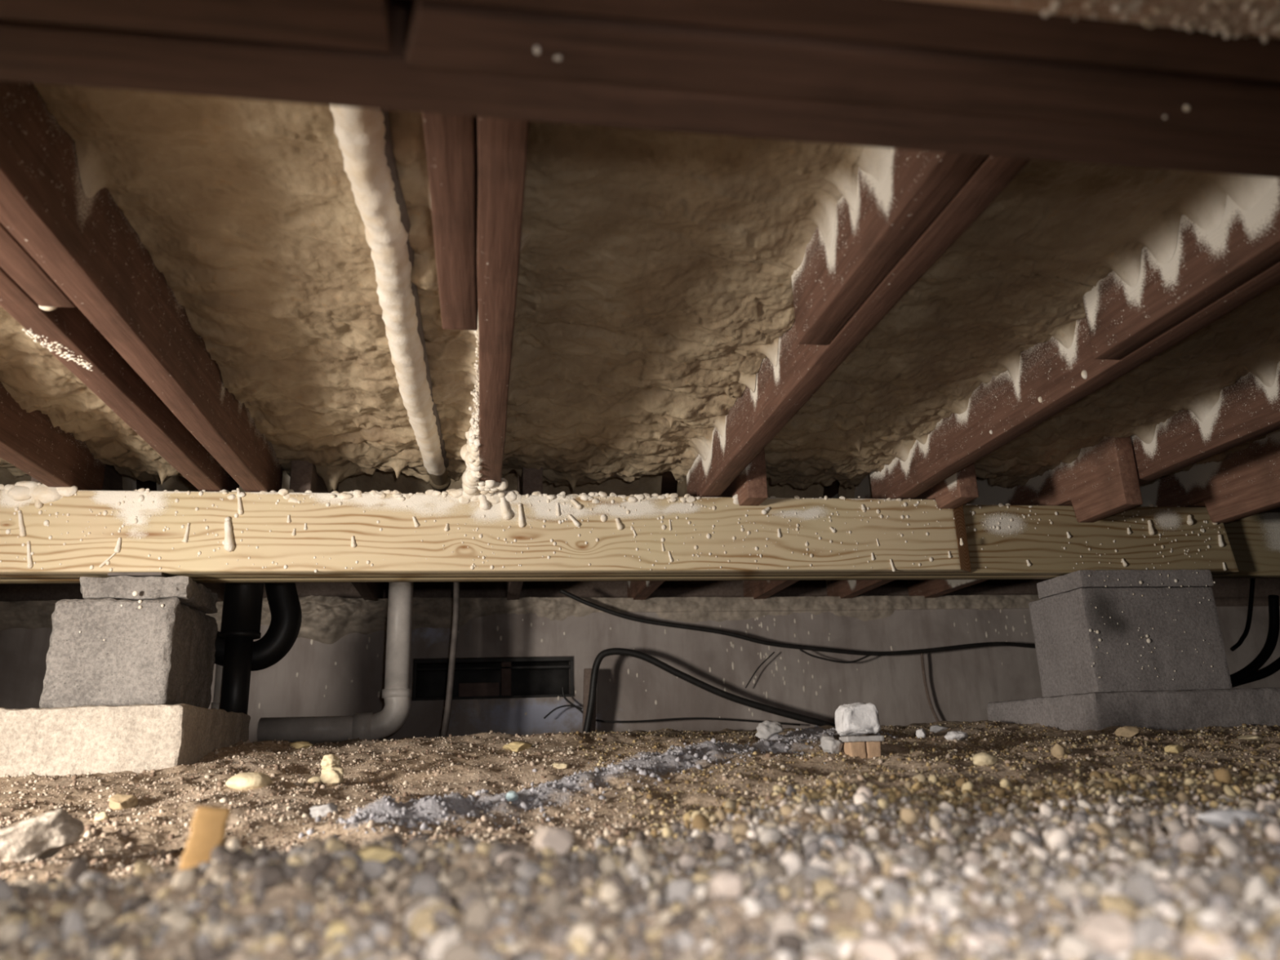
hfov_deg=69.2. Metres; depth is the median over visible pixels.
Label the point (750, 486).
joist
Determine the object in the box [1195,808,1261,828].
stone
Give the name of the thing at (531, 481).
joist
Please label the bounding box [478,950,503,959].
pebble
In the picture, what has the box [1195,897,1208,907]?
pebble
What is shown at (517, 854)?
stone
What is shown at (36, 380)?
foam
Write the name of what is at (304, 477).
joist
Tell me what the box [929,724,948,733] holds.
bit
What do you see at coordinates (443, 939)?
pebble
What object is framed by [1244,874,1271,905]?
pebble
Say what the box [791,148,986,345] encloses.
joist
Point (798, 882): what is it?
pebble
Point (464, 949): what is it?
pebble
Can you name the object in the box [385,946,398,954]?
pebble
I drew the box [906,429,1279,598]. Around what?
joist
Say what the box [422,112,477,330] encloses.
joist
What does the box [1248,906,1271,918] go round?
pebble
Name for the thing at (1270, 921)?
pebble
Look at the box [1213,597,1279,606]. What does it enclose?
trim
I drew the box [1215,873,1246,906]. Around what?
pebble
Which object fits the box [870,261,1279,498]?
joist
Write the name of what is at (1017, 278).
foam
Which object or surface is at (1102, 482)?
joist
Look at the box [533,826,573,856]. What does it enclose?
stone
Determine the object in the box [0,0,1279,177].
girder
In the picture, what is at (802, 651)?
cable
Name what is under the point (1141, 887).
pebble
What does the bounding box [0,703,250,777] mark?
concrete pad
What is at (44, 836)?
rock
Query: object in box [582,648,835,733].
cable
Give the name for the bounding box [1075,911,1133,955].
stone
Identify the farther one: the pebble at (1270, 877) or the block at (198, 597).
the block at (198, 597)
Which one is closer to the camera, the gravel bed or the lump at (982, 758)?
the gravel bed
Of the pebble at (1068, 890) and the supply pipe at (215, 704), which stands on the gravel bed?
the pebble at (1068, 890)
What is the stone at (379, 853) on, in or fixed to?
on the gravel bed
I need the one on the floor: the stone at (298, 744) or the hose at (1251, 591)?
the stone at (298, 744)
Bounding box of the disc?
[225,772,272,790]
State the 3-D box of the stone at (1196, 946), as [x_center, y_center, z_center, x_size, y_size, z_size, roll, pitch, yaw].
[0.184,0.151,0.301,0.018,0.012,0.020,-12,-19,31]
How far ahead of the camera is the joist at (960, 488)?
1.83 m
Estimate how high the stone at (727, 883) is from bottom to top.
0.012 m
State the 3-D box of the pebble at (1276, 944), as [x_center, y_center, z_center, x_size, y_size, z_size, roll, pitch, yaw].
[0.206,0.155,0.300,0.007,0.010,0.005,1,-16,-9]
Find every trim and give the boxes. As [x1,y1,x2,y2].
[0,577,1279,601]
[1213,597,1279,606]
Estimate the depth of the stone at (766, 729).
1.52 m
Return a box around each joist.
[0,80,283,492]
[0,222,75,311]
[0,266,239,491]
[0,381,105,490]
[31,464,224,601]
[288,459,383,600]
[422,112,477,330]
[460,116,529,497]
[506,466,542,599]
[626,448,768,599]
[686,155,1031,497]
[742,462,978,599]
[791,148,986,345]
[826,435,1142,598]
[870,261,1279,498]
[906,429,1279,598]
[1082,177,1279,359]
[1130,361,1279,485]
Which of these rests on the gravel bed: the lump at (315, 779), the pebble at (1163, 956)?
the pebble at (1163, 956)
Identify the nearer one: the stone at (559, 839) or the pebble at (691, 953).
the pebble at (691, 953)
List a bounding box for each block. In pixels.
[39,591,217,708]
[79,575,217,613]
[839,735,884,758]
[1028,586,1231,697]
[1036,569,1215,598]
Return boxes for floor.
[0,720,1279,959]
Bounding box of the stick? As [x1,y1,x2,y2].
[179,805,231,870]
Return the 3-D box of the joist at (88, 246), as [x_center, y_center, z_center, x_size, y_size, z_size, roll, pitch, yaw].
[-0.580,-0.224,1.064,0.042,0.145,1.474,1,-16,-9]
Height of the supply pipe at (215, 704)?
0.180 m
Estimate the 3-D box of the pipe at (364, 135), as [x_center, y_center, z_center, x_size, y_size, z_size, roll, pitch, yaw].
[-0.323,-0.164,1.318,0.056,0.047,1.254,1,-16,-9]
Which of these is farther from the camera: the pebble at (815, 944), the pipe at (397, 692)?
the pipe at (397, 692)
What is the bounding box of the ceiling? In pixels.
[136,468,1279,512]
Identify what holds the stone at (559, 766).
on the floor
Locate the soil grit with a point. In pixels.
(91, 829)
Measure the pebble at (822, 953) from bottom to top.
0.013 m
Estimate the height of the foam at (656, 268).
0.113 m
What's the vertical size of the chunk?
0.046 m
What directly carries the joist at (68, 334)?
on the girder at (48, 535)
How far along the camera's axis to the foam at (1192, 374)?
1.56 m
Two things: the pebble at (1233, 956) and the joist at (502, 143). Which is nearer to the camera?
the pebble at (1233, 956)
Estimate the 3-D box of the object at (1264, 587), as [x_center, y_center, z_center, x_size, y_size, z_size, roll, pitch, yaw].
[0.022,0.389,3.197,7.300,0.185,0.035,1,-16,-9]
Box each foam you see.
[0,305,245,492]
[0,457,136,490]
[0,595,1042,644]
[32,82,479,493]
[281,470,343,583]
[502,120,890,496]
[676,159,1274,497]
[742,283,1279,583]
[1141,434,1266,486]
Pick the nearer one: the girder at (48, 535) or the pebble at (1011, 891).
the pebble at (1011, 891)
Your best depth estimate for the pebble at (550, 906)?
0.38 m
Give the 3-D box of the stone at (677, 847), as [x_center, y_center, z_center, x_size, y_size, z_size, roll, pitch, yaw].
[0.030,0.236,0.592,0.050,0.007,0.013,1,-16,-9]
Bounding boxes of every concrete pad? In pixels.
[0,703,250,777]
[986,687,1279,731]
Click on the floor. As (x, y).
(276, 897)
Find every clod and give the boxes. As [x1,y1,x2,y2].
[309,803,338,817]
[820,735,843,754]
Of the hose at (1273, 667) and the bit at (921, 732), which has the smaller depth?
the bit at (921, 732)
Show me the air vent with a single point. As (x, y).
(526, 677)
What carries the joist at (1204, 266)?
on the girder at (1181, 85)
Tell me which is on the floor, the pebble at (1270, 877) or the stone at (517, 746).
the stone at (517, 746)
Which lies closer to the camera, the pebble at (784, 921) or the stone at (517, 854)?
the pebble at (784, 921)
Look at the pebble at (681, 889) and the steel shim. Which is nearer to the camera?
the pebble at (681, 889)
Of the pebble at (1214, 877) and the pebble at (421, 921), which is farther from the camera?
the pebble at (1214, 877)
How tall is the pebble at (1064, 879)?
0.014 m
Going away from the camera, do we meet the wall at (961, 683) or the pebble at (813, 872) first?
the pebble at (813, 872)
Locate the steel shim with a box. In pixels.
[107,572,169,577]
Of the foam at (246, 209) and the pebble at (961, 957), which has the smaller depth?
the pebble at (961, 957)
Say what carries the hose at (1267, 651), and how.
on the floor
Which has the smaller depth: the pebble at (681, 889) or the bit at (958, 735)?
the pebble at (681, 889)
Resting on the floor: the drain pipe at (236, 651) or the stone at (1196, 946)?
the drain pipe at (236, 651)
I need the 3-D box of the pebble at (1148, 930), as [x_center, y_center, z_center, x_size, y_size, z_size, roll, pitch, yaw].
[0.171,0.154,0.312,0.014,0.014,0.010,-2,-16,-1]
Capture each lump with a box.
[307,776,322,782]
[320,754,340,768]
[320,766,343,783]
[972,751,996,766]
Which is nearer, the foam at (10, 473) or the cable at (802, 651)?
the foam at (10, 473)
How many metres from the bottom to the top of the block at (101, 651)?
0.193 m
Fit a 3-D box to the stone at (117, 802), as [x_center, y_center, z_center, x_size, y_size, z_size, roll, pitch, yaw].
[-0.632,0.394,1.135,0.026,0.021,0.028,-6,-17,15]
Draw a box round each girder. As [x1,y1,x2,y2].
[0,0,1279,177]
[0,480,1279,583]
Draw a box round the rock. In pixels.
[0,808,84,862]
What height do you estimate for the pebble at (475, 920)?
0.016 m
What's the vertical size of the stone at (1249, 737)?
0.010 m
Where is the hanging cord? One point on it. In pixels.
(921, 654)
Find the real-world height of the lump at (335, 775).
0.024 m
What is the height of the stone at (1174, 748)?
0.013 m
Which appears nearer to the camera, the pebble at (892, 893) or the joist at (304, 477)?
the pebble at (892, 893)
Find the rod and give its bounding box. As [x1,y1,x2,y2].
[440,582,459,737]
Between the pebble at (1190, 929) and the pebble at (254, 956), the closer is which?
the pebble at (1190, 929)
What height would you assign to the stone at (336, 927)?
0.008 m
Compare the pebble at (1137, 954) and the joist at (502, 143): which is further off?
the joist at (502, 143)
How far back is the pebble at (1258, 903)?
0.38 m
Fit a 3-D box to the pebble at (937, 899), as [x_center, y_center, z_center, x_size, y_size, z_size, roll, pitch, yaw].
[0.120,0.170,0.369,0.008,0.014,0.012,8,-19,-31]
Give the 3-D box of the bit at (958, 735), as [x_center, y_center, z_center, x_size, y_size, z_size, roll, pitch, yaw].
[0.517,0.418,1.518,0.036,0.016,0.037,-12,-19,31]
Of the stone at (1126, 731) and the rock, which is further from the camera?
the stone at (1126, 731)
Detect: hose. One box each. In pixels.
[1230,577,1255,651]
[1230,595,1279,684]
[1231,657,1279,688]
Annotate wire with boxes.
[543,704,582,718]
[561,686,799,725]
[745,651,774,688]
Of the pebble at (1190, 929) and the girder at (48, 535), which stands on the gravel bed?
the pebble at (1190, 929)
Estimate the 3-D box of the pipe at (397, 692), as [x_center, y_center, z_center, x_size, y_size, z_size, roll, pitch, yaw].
[-0.724,0.376,2.248,0.341,0.514,0.072,1,-16,-9]
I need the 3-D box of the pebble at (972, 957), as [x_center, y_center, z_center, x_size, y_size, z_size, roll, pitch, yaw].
[0.105,0.158,0.293,0.016,0.014,0.012,5,-17,-22]
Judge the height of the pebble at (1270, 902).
0.011 m
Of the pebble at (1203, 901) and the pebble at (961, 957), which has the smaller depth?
the pebble at (961, 957)
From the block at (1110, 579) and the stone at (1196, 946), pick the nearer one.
the stone at (1196, 946)
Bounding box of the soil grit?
[0,720,1279,884]
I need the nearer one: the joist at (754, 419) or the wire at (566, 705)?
the joist at (754, 419)
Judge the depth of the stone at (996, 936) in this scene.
0.34 m
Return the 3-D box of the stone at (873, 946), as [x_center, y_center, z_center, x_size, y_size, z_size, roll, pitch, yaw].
[0.087,0.174,0.343,0.018,0.011,0.019,1,-16,-9]
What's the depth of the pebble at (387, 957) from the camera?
0.33 m
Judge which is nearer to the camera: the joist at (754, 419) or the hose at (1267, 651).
the joist at (754, 419)
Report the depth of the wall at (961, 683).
2.96 m
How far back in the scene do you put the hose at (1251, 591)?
2.60 m
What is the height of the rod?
0.476 m
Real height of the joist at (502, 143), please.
0.160 m
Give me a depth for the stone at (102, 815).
1.04 m
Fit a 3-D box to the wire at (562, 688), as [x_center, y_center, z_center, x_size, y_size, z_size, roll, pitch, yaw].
[0.131,0.697,2.859,0.745,0.138,0.006,1,-16,-9]
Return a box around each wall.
[0,605,1279,743]
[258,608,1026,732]
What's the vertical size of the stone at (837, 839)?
0.010 m
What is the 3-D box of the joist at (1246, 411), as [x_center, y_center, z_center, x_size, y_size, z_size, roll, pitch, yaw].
[1.035,-0.202,1.332,0.041,0.145,1.474,1,-16,-9]
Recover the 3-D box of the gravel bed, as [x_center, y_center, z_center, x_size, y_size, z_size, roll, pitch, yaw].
[0.191,0.238,0.607,1.703,0.064,0.689,1,-16,-9]
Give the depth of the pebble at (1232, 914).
0.36 m
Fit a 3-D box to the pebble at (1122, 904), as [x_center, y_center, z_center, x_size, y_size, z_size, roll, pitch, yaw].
[0.189,0.171,0.366,0.011,0.014,0.012,12,-21,-40]
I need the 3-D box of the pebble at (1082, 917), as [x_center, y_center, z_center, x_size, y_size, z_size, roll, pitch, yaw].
[0.162,0.161,0.332,0.012,0.010,0.010,3,-17,-18]
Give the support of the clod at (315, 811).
on the floor
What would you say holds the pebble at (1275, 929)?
on the gravel bed
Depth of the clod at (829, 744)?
1.27 m
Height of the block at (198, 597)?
0.042 m
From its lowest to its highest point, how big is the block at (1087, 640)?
0.205 m
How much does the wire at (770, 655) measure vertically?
0.114 m
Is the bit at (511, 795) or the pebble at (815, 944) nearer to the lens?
the pebble at (815, 944)
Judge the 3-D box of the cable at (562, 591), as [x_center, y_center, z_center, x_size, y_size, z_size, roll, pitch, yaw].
[0.625,0.456,2.992,1.769,0.224,0.014,1,-16,-9]
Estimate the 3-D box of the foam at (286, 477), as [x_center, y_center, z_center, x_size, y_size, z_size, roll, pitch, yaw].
[-0.764,0.013,1.925,0.037,0.127,1.960,1,-16,-9]
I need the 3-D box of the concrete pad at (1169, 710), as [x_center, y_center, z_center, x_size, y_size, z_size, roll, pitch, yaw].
[1.078,0.507,1.927,0.553,0.123,0.388,1,-16,-9]
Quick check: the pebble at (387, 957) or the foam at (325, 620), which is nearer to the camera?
the pebble at (387, 957)
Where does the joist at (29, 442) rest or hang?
on the girder at (48, 535)
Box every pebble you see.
[60,932,80,944]
[247,951,262,959]
[361,948,390,959]
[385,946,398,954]
[404,899,431,934]
[408,905,438,940]
[422,929,461,959]
[440,939,481,959]
[460,896,494,937]
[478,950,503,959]
[537,889,568,920]
[666,878,695,906]
[675,946,702,959]
[768,911,797,950]
[785,872,813,898]
[804,863,833,892]
[804,938,839,955]
[809,948,840,959]
[881,880,909,918]
[927,888,954,909]
[958,955,968,959]
[966,956,977,959]
[1008,888,1032,904]
[1050,880,1079,902]
[1052,878,1070,889]
[1054,932,1097,959]
[1073,913,1088,930]
[1090,950,1118,959]
[1098,893,1137,919]
[1124,871,1159,908]
[1129,948,1154,959]
[1130,915,1170,952]
[1144,943,1165,954]
[1156,953,1177,959]
[1181,923,1222,942]
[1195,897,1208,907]
[1205,867,1244,886]
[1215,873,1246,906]
[1220,951,1238,959]
[1226,910,1244,921]
[1235,952,1255,959]
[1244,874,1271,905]
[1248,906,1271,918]
[1255,890,1277,906]
[1260,893,1279,911]
[1260,915,1279,931]
[1263,871,1279,886]
[1265,942,1279,947]
[1267,922,1279,941]
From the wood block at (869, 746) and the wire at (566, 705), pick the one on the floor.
the wood block at (869, 746)
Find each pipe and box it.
[210,664,223,709]
[214,582,302,714]
[257,582,413,742]
[329,105,450,493]
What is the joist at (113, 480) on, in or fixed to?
on the girder at (48, 535)
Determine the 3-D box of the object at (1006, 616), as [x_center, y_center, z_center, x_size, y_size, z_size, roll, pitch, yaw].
[0.108,0.716,2.922,2.490,0.609,0.026,1,-16,-10]
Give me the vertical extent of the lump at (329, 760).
0.021 m
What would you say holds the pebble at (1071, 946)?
on the gravel bed
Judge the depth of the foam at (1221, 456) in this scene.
1.87 m
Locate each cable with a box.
[559,588,1035,655]
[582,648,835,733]
[799,649,871,663]
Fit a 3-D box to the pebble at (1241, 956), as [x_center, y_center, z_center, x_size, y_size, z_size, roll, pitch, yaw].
[0.188,0.152,0.288,0.007,0.010,0.006,-10,-18,26]
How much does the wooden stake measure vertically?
0.220 m
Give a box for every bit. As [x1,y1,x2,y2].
[505,791,518,800]
[915,728,925,737]
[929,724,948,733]
[944,730,968,740]
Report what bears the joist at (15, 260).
on the girder at (1181, 85)
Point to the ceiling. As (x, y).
(668, 483)
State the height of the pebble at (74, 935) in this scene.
0.014 m
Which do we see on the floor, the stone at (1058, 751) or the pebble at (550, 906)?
the stone at (1058, 751)
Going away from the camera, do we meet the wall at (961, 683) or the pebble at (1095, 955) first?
the pebble at (1095, 955)
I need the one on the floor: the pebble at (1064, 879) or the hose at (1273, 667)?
the hose at (1273, 667)
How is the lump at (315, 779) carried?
on the floor
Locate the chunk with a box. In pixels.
[835,702,880,736]
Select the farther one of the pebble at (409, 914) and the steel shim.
the steel shim
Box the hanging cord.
[920,653,939,721]
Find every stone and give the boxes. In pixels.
[93,811,109,821]
[108,793,137,809]
[288,741,312,749]
[325,921,347,941]
[356,845,404,862]
[496,849,527,865]
[502,741,532,752]
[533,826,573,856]
[551,763,568,768]
[662,842,702,853]
[706,870,743,898]
[755,720,783,740]
[817,833,844,848]
[849,933,902,959]
[978,932,1008,948]
[1050,742,1065,758]
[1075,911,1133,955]
[1114,725,1139,737]
[1164,744,1183,753]
[1176,925,1239,959]
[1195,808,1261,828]
[1236,734,1262,741]
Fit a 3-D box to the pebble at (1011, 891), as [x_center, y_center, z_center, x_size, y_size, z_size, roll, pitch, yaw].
[0.162,0.180,0.398,0.010,0.009,0.015,1,-16,-10]
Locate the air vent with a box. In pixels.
[412,656,573,700]
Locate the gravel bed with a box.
[0,767,1279,959]
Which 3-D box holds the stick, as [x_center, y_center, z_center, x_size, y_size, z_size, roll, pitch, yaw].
[-0.234,0.193,0.501,0.020,0.032,0.020,1,-16,-9]
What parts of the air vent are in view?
frame rail, frame rail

